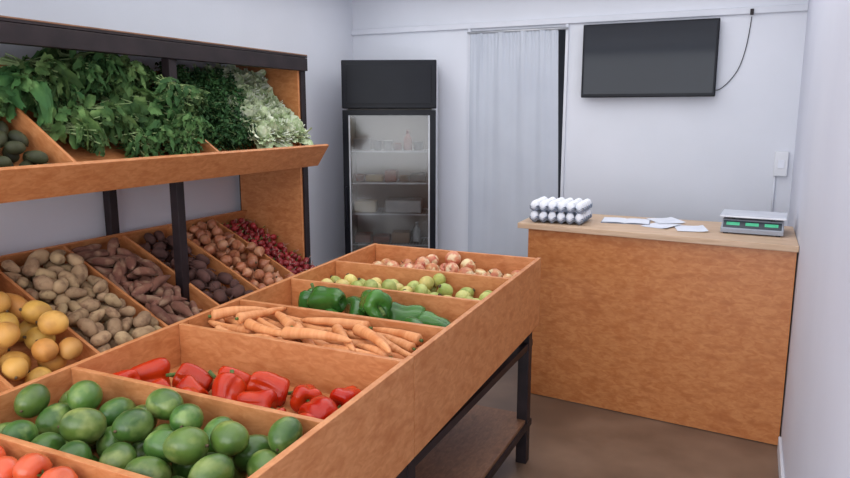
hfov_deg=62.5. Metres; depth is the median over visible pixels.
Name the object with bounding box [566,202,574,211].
egg
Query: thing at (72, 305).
potato
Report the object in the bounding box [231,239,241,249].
onion
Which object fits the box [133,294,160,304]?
sweet potato
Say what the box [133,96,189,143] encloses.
bunch
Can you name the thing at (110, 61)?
bunch
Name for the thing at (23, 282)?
potato
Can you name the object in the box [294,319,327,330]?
carrot
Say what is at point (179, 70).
parsley bunch
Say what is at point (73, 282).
potato
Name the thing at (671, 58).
television
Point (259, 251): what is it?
onion
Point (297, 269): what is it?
radish
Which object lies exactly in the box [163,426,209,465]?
avocado
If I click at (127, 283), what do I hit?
sweet potato
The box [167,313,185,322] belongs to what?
sweet potato
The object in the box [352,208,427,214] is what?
wire shelf
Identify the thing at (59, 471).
tomato
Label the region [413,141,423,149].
tub
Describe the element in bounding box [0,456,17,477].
tomato
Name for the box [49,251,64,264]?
potato
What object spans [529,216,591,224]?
egg tray
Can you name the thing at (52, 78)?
bunch
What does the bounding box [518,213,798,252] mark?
countertop
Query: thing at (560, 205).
egg
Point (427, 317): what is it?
cucumber
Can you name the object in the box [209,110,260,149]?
parsley bunch
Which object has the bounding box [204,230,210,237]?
onion
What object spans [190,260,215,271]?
beetroot
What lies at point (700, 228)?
paper sheet
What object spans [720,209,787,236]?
weighing scale
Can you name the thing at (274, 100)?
lettuce
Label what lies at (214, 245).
onion
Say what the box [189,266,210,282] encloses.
beetroot
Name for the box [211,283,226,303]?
beetroot
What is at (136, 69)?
bunch
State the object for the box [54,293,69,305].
potato
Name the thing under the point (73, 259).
potato
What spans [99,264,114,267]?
sweet potato
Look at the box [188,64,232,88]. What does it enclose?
parsley bunch
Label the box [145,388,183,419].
avocado
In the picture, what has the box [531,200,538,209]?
egg
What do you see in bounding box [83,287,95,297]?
potato
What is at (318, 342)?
carrot
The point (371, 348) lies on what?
carrot
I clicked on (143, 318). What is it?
potato
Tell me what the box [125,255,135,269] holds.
sweet potato
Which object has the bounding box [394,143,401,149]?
tub
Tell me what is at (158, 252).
beetroot
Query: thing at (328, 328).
carrot
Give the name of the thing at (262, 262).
onion
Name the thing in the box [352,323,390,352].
carrot
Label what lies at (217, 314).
carrot
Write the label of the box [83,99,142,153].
bunch
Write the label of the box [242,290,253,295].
beetroot
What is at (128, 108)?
bunch
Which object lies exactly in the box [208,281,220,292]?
beetroot
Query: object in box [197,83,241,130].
parsley bunch
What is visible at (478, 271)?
apple
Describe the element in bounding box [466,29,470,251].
trim
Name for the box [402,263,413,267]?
apple
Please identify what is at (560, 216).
egg
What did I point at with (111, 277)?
sweet potato
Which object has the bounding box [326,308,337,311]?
bell pepper
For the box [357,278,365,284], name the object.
guava
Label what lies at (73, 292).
potato
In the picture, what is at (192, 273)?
beetroot
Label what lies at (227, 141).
parsley bunch
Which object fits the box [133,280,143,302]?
sweet potato
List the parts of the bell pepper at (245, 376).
stem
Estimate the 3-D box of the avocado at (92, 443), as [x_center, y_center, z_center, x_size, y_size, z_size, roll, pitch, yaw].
[-0.822,0.465,1.700,0.074,0.074,0.098,-9,14,-42]
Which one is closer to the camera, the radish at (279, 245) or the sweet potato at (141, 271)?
the sweet potato at (141, 271)
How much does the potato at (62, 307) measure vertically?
0.052 m
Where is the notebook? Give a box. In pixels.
[601,217,650,224]
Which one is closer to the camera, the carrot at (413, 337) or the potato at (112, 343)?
the carrot at (413, 337)
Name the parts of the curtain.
rod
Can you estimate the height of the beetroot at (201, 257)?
0.061 m
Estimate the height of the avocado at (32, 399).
0.079 m
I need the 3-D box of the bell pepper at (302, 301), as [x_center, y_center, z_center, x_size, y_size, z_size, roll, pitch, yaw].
[-0.427,0.249,2.637,0.111,0.177,0.106,-7,12,-35]
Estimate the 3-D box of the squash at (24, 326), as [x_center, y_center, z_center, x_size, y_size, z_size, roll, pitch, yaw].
[-1.490,0.340,2.629,0.078,0.081,0.169,4,11,20]
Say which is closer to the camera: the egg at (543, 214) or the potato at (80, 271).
the potato at (80, 271)
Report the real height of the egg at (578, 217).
0.054 m
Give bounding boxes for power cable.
[716,17,751,90]
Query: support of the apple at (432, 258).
on the apple
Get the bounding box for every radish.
[231,225,238,231]
[248,220,256,228]
[258,226,264,234]
[267,238,272,251]
[268,234,277,239]
[271,246,275,259]
[274,252,283,257]
[276,243,285,248]
[282,260,294,265]
[291,253,300,258]
[295,267,307,272]
[303,257,309,263]
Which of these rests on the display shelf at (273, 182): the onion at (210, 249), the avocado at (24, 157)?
the avocado at (24, 157)
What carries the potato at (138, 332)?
in the display shelf at (273, 182)
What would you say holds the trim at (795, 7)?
attached to the wall at (683, 158)
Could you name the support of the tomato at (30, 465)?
on the tomato
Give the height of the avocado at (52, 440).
0.080 m
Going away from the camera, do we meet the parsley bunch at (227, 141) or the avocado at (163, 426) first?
the avocado at (163, 426)
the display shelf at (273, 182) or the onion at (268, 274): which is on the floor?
the display shelf at (273, 182)
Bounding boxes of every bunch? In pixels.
[0,48,84,102]
[0,66,53,125]
[0,96,15,119]
[5,61,84,123]
[22,55,78,107]
[31,47,87,85]
[33,94,115,151]
[34,56,119,97]
[40,105,114,156]
[57,49,131,87]
[76,91,140,143]
[78,51,134,102]
[78,79,163,131]
[81,66,125,95]
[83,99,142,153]
[90,53,161,95]
[108,107,149,145]
[116,127,164,157]
[129,59,157,90]
[131,113,191,154]
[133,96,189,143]
[143,76,183,90]
[149,60,195,90]
[150,74,199,110]
[152,87,210,135]
[155,61,216,94]
[159,89,210,116]
[164,108,214,144]
[168,129,204,153]
[177,64,232,105]
[181,78,216,119]
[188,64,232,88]
[197,75,230,115]
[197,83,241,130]
[200,94,230,122]
[203,118,242,150]
[206,64,240,104]
[206,108,253,150]
[207,89,250,125]
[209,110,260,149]
[212,80,246,104]
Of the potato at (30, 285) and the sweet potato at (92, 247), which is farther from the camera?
the sweet potato at (92, 247)
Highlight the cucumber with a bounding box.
[417,310,450,326]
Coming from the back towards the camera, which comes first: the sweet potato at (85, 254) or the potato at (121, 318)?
the sweet potato at (85, 254)
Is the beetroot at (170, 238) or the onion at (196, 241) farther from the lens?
the onion at (196, 241)
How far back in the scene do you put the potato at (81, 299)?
2.87 m
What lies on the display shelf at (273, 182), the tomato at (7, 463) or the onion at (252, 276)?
the onion at (252, 276)
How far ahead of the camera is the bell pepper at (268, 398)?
1.85 m
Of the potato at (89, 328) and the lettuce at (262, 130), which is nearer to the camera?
the potato at (89, 328)
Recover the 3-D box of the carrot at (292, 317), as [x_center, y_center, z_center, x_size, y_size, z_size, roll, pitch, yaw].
[-0.396,0.295,2.386,0.262,0.044,0.043,6,12,32]
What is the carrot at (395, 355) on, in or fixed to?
in the display stand
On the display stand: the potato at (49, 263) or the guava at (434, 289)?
the guava at (434, 289)
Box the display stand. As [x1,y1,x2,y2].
[0,243,540,477]
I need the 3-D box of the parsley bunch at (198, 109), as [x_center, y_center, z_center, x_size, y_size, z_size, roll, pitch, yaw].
[-1.143,-0.585,3.257,0.253,0.238,0.279,0,10,-2]
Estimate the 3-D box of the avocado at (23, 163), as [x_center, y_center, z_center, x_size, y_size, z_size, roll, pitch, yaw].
[-1.407,-0.249,2.469,0.049,0.055,0.076,-3,11,-16]
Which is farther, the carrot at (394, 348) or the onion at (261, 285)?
the onion at (261, 285)
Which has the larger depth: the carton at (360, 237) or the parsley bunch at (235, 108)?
the carton at (360, 237)
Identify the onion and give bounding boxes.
[187,232,192,239]
[189,224,199,234]
[191,239,200,245]
[195,229,205,238]
[196,221,206,230]
[200,235,210,244]
[203,244,214,254]
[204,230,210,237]
[206,219,217,229]
[208,243,217,251]
[211,225,221,235]
[213,235,226,243]
[216,240,228,251]
[216,251,225,259]
[220,255,231,265]
[223,232,234,240]
[227,237,234,246]
[229,250,239,257]
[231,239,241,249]
[231,257,240,266]
[236,262,245,271]
[237,243,244,253]
[240,253,247,261]
[242,268,251,277]
[246,242,256,251]
[247,257,257,267]
[249,278,258,286]
[250,272,259,280]
[253,246,264,256]
[254,269,263,278]
[257,259,269,269]
[257,283,265,288]
[263,264,274,273]
[263,272,273,279]
[263,277,273,285]
[273,276,282,282]
[284,273,293,278]
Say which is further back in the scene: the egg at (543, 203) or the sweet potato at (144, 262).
the egg at (543, 203)
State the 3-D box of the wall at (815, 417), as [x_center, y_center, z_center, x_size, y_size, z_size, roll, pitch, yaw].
[0.989,0.084,1.509,0.100,2.500,6.300,5,11,25]
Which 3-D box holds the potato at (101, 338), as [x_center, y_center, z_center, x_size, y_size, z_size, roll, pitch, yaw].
[-1.240,0.382,2.683,0.052,0.052,0.080,6,12,30]
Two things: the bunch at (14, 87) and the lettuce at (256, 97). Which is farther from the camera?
the lettuce at (256, 97)
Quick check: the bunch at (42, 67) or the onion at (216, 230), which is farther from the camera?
the onion at (216, 230)
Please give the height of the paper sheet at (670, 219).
0.006 m
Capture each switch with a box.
[771,151,788,211]
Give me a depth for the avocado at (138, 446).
1.67 m
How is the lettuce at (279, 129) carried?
on the display shelf at (273, 182)
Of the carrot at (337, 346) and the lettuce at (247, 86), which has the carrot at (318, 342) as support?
the carrot at (337, 346)
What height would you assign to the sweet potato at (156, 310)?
0.088 m
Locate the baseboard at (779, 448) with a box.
[777,436,784,477]
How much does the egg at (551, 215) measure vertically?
0.054 m
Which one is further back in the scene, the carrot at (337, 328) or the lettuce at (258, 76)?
the lettuce at (258, 76)
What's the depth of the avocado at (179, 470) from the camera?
1.57 m
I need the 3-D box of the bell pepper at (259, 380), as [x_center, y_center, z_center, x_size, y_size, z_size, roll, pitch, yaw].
[-0.433,0.430,2.007,0.140,0.106,0.086,2,10,12]
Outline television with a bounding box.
[581,18,720,97]
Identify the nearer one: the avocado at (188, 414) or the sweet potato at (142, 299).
the avocado at (188, 414)
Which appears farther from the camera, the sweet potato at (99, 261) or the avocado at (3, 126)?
the sweet potato at (99, 261)
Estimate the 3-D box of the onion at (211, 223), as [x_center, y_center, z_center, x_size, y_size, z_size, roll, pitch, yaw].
[-1.193,-0.081,3.913,0.057,0.058,0.057,2,10,13]
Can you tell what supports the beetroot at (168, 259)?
in the display shelf at (273, 182)
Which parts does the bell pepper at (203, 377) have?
stem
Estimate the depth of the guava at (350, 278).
3.03 m
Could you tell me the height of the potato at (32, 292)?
0.050 m
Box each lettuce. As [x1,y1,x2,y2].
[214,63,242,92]
[218,94,251,120]
[222,64,252,87]
[231,76,253,97]
[231,106,268,124]
[238,93,262,109]
[240,118,276,148]
[241,81,262,97]
[243,68,272,94]
[246,92,274,109]
[250,104,277,121]
[251,80,274,97]
[260,93,284,108]
[266,118,291,146]
[267,107,289,122]
[270,117,303,146]
[276,105,300,120]
[288,117,313,144]
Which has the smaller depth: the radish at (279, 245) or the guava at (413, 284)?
the guava at (413, 284)
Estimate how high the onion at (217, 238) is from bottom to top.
0.060 m
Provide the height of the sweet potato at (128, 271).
0.080 m
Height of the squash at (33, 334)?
0.093 m
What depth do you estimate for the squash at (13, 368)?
2.35 m
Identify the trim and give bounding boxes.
[351,4,807,34]
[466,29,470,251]
[560,24,568,196]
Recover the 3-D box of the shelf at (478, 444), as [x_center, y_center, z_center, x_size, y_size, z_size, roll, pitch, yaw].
[-0.399,0.997,2.325,0.798,0.015,2.490,5,11,25]
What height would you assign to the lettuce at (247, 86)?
0.203 m
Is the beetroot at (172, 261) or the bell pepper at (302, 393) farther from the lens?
the beetroot at (172, 261)
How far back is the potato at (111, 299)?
2.89 m
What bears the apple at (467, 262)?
on the apple
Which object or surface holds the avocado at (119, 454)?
in the display stand
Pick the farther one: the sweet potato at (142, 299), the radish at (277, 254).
the radish at (277, 254)
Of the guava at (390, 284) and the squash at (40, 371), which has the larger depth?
the guava at (390, 284)
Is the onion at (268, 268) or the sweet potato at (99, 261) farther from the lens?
the onion at (268, 268)
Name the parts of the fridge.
handle, panel, panel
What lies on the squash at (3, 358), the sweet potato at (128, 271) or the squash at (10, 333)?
the squash at (10, 333)
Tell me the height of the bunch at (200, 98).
0.141 m
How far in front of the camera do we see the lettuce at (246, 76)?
3.84 m
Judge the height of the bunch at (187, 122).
0.166 m
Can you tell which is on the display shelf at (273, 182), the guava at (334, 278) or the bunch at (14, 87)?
the bunch at (14, 87)
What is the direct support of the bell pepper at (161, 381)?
on the display stand
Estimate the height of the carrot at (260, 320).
0.038 m
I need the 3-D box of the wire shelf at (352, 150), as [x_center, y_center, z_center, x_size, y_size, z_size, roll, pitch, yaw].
[-0.232,-0.632,5.009,0.563,0.009,0.298,1,10,3]
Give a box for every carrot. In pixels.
[208,306,266,320]
[208,320,255,333]
[215,325,233,331]
[224,316,243,324]
[235,306,285,323]
[244,318,285,336]
[252,334,279,338]
[254,318,283,328]
[255,317,281,336]
[273,311,296,326]
[281,326,352,342]
[287,315,331,327]
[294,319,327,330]
[294,322,315,344]
[301,317,372,329]
[312,339,326,345]
[315,325,348,335]
[322,343,377,354]
[323,339,376,347]
[331,324,354,350]
[347,331,384,340]
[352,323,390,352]
[355,343,392,357]
[372,327,423,345]
[376,332,415,352]
[380,335,410,356]
[392,352,405,358]
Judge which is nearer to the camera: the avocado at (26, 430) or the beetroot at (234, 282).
the avocado at (26, 430)
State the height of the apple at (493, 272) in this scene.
0.075 m
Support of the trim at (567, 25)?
attached to the wall at (683, 158)
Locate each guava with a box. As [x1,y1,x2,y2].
[322,278,332,282]
[330,275,340,282]
[334,279,349,284]
[344,273,356,283]
[350,281,362,285]
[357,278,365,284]
[363,279,377,287]
[372,277,381,285]
[382,279,396,289]
[396,283,403,290]
[399,286,412,291]
[407,281,418,291]
[414,284,427,293]
[419,276,433,289]
[430,286,436,292]
[432,273,445,286]
[438,283,452,295]
[455,290,470,297]
[460,287,474,296]
[479,292,489,299]
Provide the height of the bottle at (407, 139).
0.140 m
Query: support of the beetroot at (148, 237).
on the beetroot at (160, 244)
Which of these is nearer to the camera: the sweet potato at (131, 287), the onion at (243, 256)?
the sweet potato at (131, 287)
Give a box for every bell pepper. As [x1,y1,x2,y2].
[113,369,140,379]
[131,357,173,385]
[151,378,170,386]
[166,362,213,391]
[174,374,208,394]
[182,387,199,392]
[208,366,250,389]
[212,369,246,400]
[236,389,277,408]
[246,371,292,406]
[290,384,321,411]
[297,395,337,419]
[298,283,314,307]
[300,413,314,417]
[307,286,346,312]
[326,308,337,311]
[329,385,361,408]
[344,296,367,315]
[359,289,392,318]
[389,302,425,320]
[403,317,423,323]
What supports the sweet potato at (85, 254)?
on the sweet potato at (110, 266)
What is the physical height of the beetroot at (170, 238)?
0.067 m
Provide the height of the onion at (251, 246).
0.054 m
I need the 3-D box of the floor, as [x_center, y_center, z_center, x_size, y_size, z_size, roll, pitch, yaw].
[-0.196,1.149,2.934,3.275,0.100,7.500,5,11,25]
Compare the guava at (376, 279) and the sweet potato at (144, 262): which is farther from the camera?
the sweet potato at (144, 262)
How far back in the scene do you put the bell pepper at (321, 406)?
1.78 m
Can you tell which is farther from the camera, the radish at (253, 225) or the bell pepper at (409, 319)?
the radish at (253, 225)
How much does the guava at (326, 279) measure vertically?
0.064 m
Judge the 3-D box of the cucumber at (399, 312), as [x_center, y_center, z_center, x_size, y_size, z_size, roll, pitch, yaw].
[-0.086,0.288,2.531,0.182,0.123,0.105,-1,10,-5]
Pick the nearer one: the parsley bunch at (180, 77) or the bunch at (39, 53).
the bunch at (39, 53)
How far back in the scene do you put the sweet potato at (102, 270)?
3.13 m
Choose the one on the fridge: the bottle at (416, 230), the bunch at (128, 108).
the bottle at (416, 230)
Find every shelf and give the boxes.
[0,15,328,392]
[351,149,427,151]
[351,179,427,183]
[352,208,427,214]
[352,237,427,245]
[415,405,524,477]
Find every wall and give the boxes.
[0,0,352,266]
[352,0,808,251]
[558,29,565,197]
[780,0,849,477]
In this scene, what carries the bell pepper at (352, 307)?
on the display stand
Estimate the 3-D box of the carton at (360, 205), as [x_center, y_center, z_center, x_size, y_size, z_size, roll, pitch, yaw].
[-0.425,-0.241,5.060,0.153,0.080,0.140,1,10,3]
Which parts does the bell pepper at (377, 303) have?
stem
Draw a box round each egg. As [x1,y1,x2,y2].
[530,211,538,219]
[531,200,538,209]
[539,201,547,209]
[539,211,547,219]
[548,201,556,210]
[548,212,555,220]
[557,202,565,210]
[557,213,564,221]
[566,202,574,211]
[566,213,574,221]
[575,214,583,222]
[576,202,583,211]
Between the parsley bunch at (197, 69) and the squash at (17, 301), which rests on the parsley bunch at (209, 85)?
the parsley bunch at (197, 69)
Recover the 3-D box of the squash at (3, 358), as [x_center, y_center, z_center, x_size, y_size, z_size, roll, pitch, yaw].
[-1.441,0.441,2.460,0.102,0.092,0.092,-3,11,-18]
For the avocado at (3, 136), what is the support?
in the display shelf at (273, 182)
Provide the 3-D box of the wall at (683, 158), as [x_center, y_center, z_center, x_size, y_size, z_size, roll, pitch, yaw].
[0.860,-0.532,4.934,3.075,2.500,0.100,5,11,25]
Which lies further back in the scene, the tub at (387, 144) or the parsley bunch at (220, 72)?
the tub at (387, 144)
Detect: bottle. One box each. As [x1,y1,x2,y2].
[404,130,411,149]
[413,222,420,241]
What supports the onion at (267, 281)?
on the onion
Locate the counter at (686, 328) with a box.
[518,213,798,444]
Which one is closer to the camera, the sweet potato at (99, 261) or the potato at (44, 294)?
the potato at (44, 294)
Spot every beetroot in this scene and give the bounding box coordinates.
[142,241,150,252]
[144,233,155,243]
[147,247,167,258]
[153,241,166,249]
[154,231,167,242]
[162,238,171,250]
[165,251,171,262]
[166,236,172,246]
[170,250,191,261]
[171,259,194,266]
[187,245,194,258]
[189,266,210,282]
[189,269,195,280]
[190,254,209,264]
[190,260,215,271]
[190,280,210,289]
[193,269,214,280]
[202,290,212,298]
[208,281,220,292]
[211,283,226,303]
[215,272,232,284]
[224,288,233,298]
[229,284,244,299]
[230,279,239,287]
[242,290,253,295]
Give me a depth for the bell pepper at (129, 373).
2.00 m
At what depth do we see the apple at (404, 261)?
3.34 m
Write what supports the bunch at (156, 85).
on the bunch at (155, 108)
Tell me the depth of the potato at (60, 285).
2.79 m
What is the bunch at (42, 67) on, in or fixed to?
on the bunch at (13, 68)
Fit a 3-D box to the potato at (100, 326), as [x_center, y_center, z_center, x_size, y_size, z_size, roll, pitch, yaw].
[-1.296,0.365,2.757,0.062,0.063,0.094,-3,11,-14]
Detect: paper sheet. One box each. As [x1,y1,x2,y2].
[642,222,680,227]
[647,217,683,223]
[674,225,707,231]
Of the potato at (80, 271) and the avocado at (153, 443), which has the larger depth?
the potato at (80, 271)
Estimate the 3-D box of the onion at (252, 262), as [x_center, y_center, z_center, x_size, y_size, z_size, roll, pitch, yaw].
[-0.910,0.124,3.689,0.059,0.062,0.063,-2,10,-13]
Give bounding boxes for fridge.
[341,60,437,254]
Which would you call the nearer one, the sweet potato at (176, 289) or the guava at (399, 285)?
the guava at (399, 285)
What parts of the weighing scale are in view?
display panel, weighing plate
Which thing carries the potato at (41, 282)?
on the potato
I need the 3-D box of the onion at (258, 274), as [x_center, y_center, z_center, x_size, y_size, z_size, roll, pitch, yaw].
[-0.858,0.181,3.617,0.052,0.054,0.054,-9,14,-42]
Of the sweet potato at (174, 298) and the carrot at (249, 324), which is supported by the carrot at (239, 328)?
the carrot at (249, 324)
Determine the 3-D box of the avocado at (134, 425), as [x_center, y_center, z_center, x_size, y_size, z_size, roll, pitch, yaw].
[-0.680,0.436,1.630,0.080,0.079,0.104,4,11,19]
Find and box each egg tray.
[529,210,591,220]
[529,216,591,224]
[530,204,591,209]
[530,204,592,213]
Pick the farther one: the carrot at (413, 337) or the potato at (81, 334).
the potato at (81, 334)
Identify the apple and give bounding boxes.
[381,258,390,264]
[387,260,398,264]
[400,259,413,266]
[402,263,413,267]
[412,264,424,268]
[414,256,429,267]
[425,262,438,270]
[426,254,438,264]
[439,263,445,270]
[444,262,458,272]
[445,251,460,264]
[457,267,473,273]
[460,258,475,271]
[474,268,485,274]
[486,269,502,276]
[511,270,519,275]
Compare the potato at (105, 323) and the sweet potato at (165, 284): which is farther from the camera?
the sweet potato at (165, 284)
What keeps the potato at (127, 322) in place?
on the potato
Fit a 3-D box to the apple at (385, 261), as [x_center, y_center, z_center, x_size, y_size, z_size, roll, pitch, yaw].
[-0.187,0.128,3.401,0.064,0.066,0.066,1,10,3]
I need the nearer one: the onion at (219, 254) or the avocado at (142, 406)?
the avocado at (142, 406)
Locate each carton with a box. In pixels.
[353,138,371,149]
[354,199,377,211]
[355,232,372,242]
[365,174,383,181]
[373,233,390,242]
[385,169,397,181]
[391,230,410,242]
[410,172,425,181]
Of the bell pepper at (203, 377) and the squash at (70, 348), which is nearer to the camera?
the bell pepper at (203, 377)
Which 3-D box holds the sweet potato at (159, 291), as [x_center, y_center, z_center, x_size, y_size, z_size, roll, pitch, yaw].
[-1.199,0.245,3.176,0.180,0.061,0.051,10,14,44]
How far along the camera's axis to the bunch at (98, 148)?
2.72 m
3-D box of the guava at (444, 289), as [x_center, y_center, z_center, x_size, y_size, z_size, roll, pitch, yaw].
[0.083,0.204,2.787,0.057,0.059,0.058,2,10,11]
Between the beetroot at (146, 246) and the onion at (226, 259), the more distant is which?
the onion at (226, 259)
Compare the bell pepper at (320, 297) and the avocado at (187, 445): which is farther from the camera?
the bell pepper at (320, 297)
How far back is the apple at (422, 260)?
3.14 m
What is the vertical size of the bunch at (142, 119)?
0.169 m
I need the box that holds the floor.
[476,361,778,477]
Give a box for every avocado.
[0,121,8,134]
[0,131,7,147]
[0,156,11,166]
[0,420,37,441]
[0,422,9,431]
[2,148,19,162]
[4,141,25,154]
[7,130,28,146]
[14,384,49,418]
[19,160,32,165]
[22,151,36,164]
[25,150,48,163]
[31,432,65,449]
[35,402,71,434]
[57,408,106,442]
[58,390,97,408]
[59,440,91,459]
[67,380,102,409]
[86,440,96,445]
[92,455,98,461]
[96,426,129,456]
[98,442,136,468]
[99,397,135,426]
[111,408,153,442]
[124,456,171,477]
[132,438,145,456]
[134,404,157,431]
[143,429,172,462]
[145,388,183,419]
[151,423,171,432]
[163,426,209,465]
[169,403,203,430]
[172,463,193,477]
[188,453,234,477]
[203,416,232,451]
[210,421,249,456]
[229,456,246,477]
[230,434,270,472]
[246,449,277,476]
[268,416,302,453]
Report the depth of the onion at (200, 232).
3.73 m
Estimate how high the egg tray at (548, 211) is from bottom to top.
0.030 m
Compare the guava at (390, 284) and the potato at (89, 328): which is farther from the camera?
the guava at (390, 284)
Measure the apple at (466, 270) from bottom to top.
0.076 m
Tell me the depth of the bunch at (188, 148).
3.05 m
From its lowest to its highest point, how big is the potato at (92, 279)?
0.057 m
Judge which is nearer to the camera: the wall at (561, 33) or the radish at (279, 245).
the radish at (279, 245)
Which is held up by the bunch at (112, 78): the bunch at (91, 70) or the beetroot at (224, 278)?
the bunch at (91, 70)
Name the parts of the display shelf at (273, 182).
post, rail, post, post, panel, post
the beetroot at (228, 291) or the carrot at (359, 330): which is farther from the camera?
the beetroot at (228, 291)
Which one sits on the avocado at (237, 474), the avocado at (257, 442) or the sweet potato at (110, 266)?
the avocado at (257, 442)
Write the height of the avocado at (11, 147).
0.050 m
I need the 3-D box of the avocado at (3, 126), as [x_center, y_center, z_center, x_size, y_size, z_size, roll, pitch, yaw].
[-1.535,-0.398,2.534,0.050,0.060,0.062,-4,11,-19]
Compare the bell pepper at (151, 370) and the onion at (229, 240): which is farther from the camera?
the onion at (229, 240)
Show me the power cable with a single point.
(751, 17)
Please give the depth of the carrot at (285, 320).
2.30 m
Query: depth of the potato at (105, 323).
2.86 m
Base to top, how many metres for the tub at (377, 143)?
0.071 m
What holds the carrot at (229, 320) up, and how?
in the display stand
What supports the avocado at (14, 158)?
on the display shelf at (273, 182)
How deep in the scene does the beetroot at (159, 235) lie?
3.56 m
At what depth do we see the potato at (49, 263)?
2.99 m
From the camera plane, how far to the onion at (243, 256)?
3.84 m
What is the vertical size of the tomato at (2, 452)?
0.069 m
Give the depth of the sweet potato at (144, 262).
3.25 m
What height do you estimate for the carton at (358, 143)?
0.084 m
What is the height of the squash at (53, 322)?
0.089 m
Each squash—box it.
[0,291,10,313]
[0,312,18,326]
[0,322,20,347]
[0,347,10,356]
[0,351,31,372]
[1,357,28,380]
[6,293,27,319]
[18,320,36,341]
[19,300,51,323]
[23,326,55,349]
[25,366,51,382]
[31,338,58,361]
[35,310,68,334]
[37,353,66,371]
[58,337,82,359]
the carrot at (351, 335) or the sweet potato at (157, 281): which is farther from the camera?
the sweet potato at (157, 281)
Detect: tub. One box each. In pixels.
[355,174,364,180]
[373,140,381,149]
[383,140,392,149]
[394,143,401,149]
[399,175,408,181]
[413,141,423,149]
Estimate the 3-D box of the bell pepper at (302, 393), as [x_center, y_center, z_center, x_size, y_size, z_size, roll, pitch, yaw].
[-0.332,0.442,1.942,0.089,0.075,0.124,-3,11,-17]
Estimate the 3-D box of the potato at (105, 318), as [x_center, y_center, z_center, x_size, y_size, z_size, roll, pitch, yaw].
[-1.323,0.309,2.872,0.056,0.062,0.097,0,10,1]
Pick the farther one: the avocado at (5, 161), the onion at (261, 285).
the onion at (261, 285)
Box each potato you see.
[1,260,20,272]
[4,272,22,282]
[16,277,28,288]
[22,258,39,276]
[24,280,33,289]
[25,288,39,299]
[27,249,49,265]
[33,275,53,290]
[34,268,57,278]
[39,290,56,299]
[43,261,63,268]
[46,266,64,274]
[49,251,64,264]
[52,277,68,293]
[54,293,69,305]
[55,303,67,314]
[58,271,79,287]
[60,263,73,271]
[65,253,83,265]
[65,287,87,298]
[67,300,81,311]
[67,308,88,325]
[70,264,87,285]
[71,244,101,252]
[75,251,108,259]
[76,331,89,342]
[77,295,92,303]
[77,318,98,336]
[79,281,92,288]
[80,299,100,312]
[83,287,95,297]
[85,257,114,265]
[87,275,101,285]
[88,309,105,322]
[89,322,103,338]
[90,330,111,346]
[92,279,107,293]
[93,266,128,275]
[97,292,107,301]
[97,343,110,352]
[98,305,109,321]
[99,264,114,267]
[103,318,109,330]
[104,293,121,307]
[105,307,119,318]
[106,254,128,263]
[107,237,118,256]
[107,318,121,338]
[108,273,133,298]
[109,331,125,347]
[112,261,122,282]
[113,298,125,310]
[114,331,133,344]
[116,247,142,259]
[118,306,135,316]
[119,258,127,274]
[119,275,130,295]
[119,315,133,327]
[121,317,132,331]
[122,280,150,286]
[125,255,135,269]
[125,270,131,280]
[127,272,140,279]
[129,285,146,294]
[131,283,152,295]
[131,325,155,338]
[132,267,158,276]
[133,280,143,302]
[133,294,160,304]
[133,311,151,327]
[133,316,158,326]
[136,259,163,275]
[138,276,152,280]
[145,303,150,311]
[146,295,174,314]
[149,275,170,291]
[150,276,173,288]
[150,305,173,324]
[151,295,186,305]
[153,287,163,295]
[159,286,173,306]
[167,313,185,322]
[170,301,193,316]
[172,286,180,296]
[189,300,199,314]
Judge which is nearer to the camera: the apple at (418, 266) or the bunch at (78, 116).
the bunch at (78, 116)
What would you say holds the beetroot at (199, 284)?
on the beetroot at (207, 293)
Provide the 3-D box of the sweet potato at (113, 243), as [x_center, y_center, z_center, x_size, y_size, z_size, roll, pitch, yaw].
[-1.463,0.049,3.288,0.050,0.102,0.167,-4,11,-19]
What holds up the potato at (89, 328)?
on the potato at (81, 334)
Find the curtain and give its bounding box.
[467,27,567,256]
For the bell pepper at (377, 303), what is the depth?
2.42 m
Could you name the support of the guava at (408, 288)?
on the display stand
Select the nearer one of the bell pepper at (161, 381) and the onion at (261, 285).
the bell pepper at (161, 381)
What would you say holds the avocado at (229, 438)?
on the avocado
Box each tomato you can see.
[0,445,6,456]
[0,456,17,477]
[12,453,52,477]
[40,466,77,477]
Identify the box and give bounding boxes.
[385,197,422,212]
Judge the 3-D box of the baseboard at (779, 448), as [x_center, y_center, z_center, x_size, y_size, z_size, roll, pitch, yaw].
[0.654,1.381,1.149,0.014,0.075,4.960,5,11,25]
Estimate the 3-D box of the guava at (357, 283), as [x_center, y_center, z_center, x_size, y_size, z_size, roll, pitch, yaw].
[-0.288,0.205,2.939,0.061,0.058,0.064,6,12,32]
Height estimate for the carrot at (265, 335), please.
0.041 m
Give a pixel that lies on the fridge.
(382, 100)
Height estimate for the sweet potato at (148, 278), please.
0.102 m
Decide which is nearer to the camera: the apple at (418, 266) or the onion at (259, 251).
the apple at (418, 266)
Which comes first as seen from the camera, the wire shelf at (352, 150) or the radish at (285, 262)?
the radish at (285, 262)
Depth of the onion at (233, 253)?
3.72 m
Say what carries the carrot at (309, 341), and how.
in the display stand
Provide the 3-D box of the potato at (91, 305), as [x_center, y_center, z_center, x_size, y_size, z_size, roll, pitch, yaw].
[-1.364,0.273,2.840,0.057,0.058,0.099,6,12,28]
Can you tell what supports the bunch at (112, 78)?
on the bunch at (147, 97)

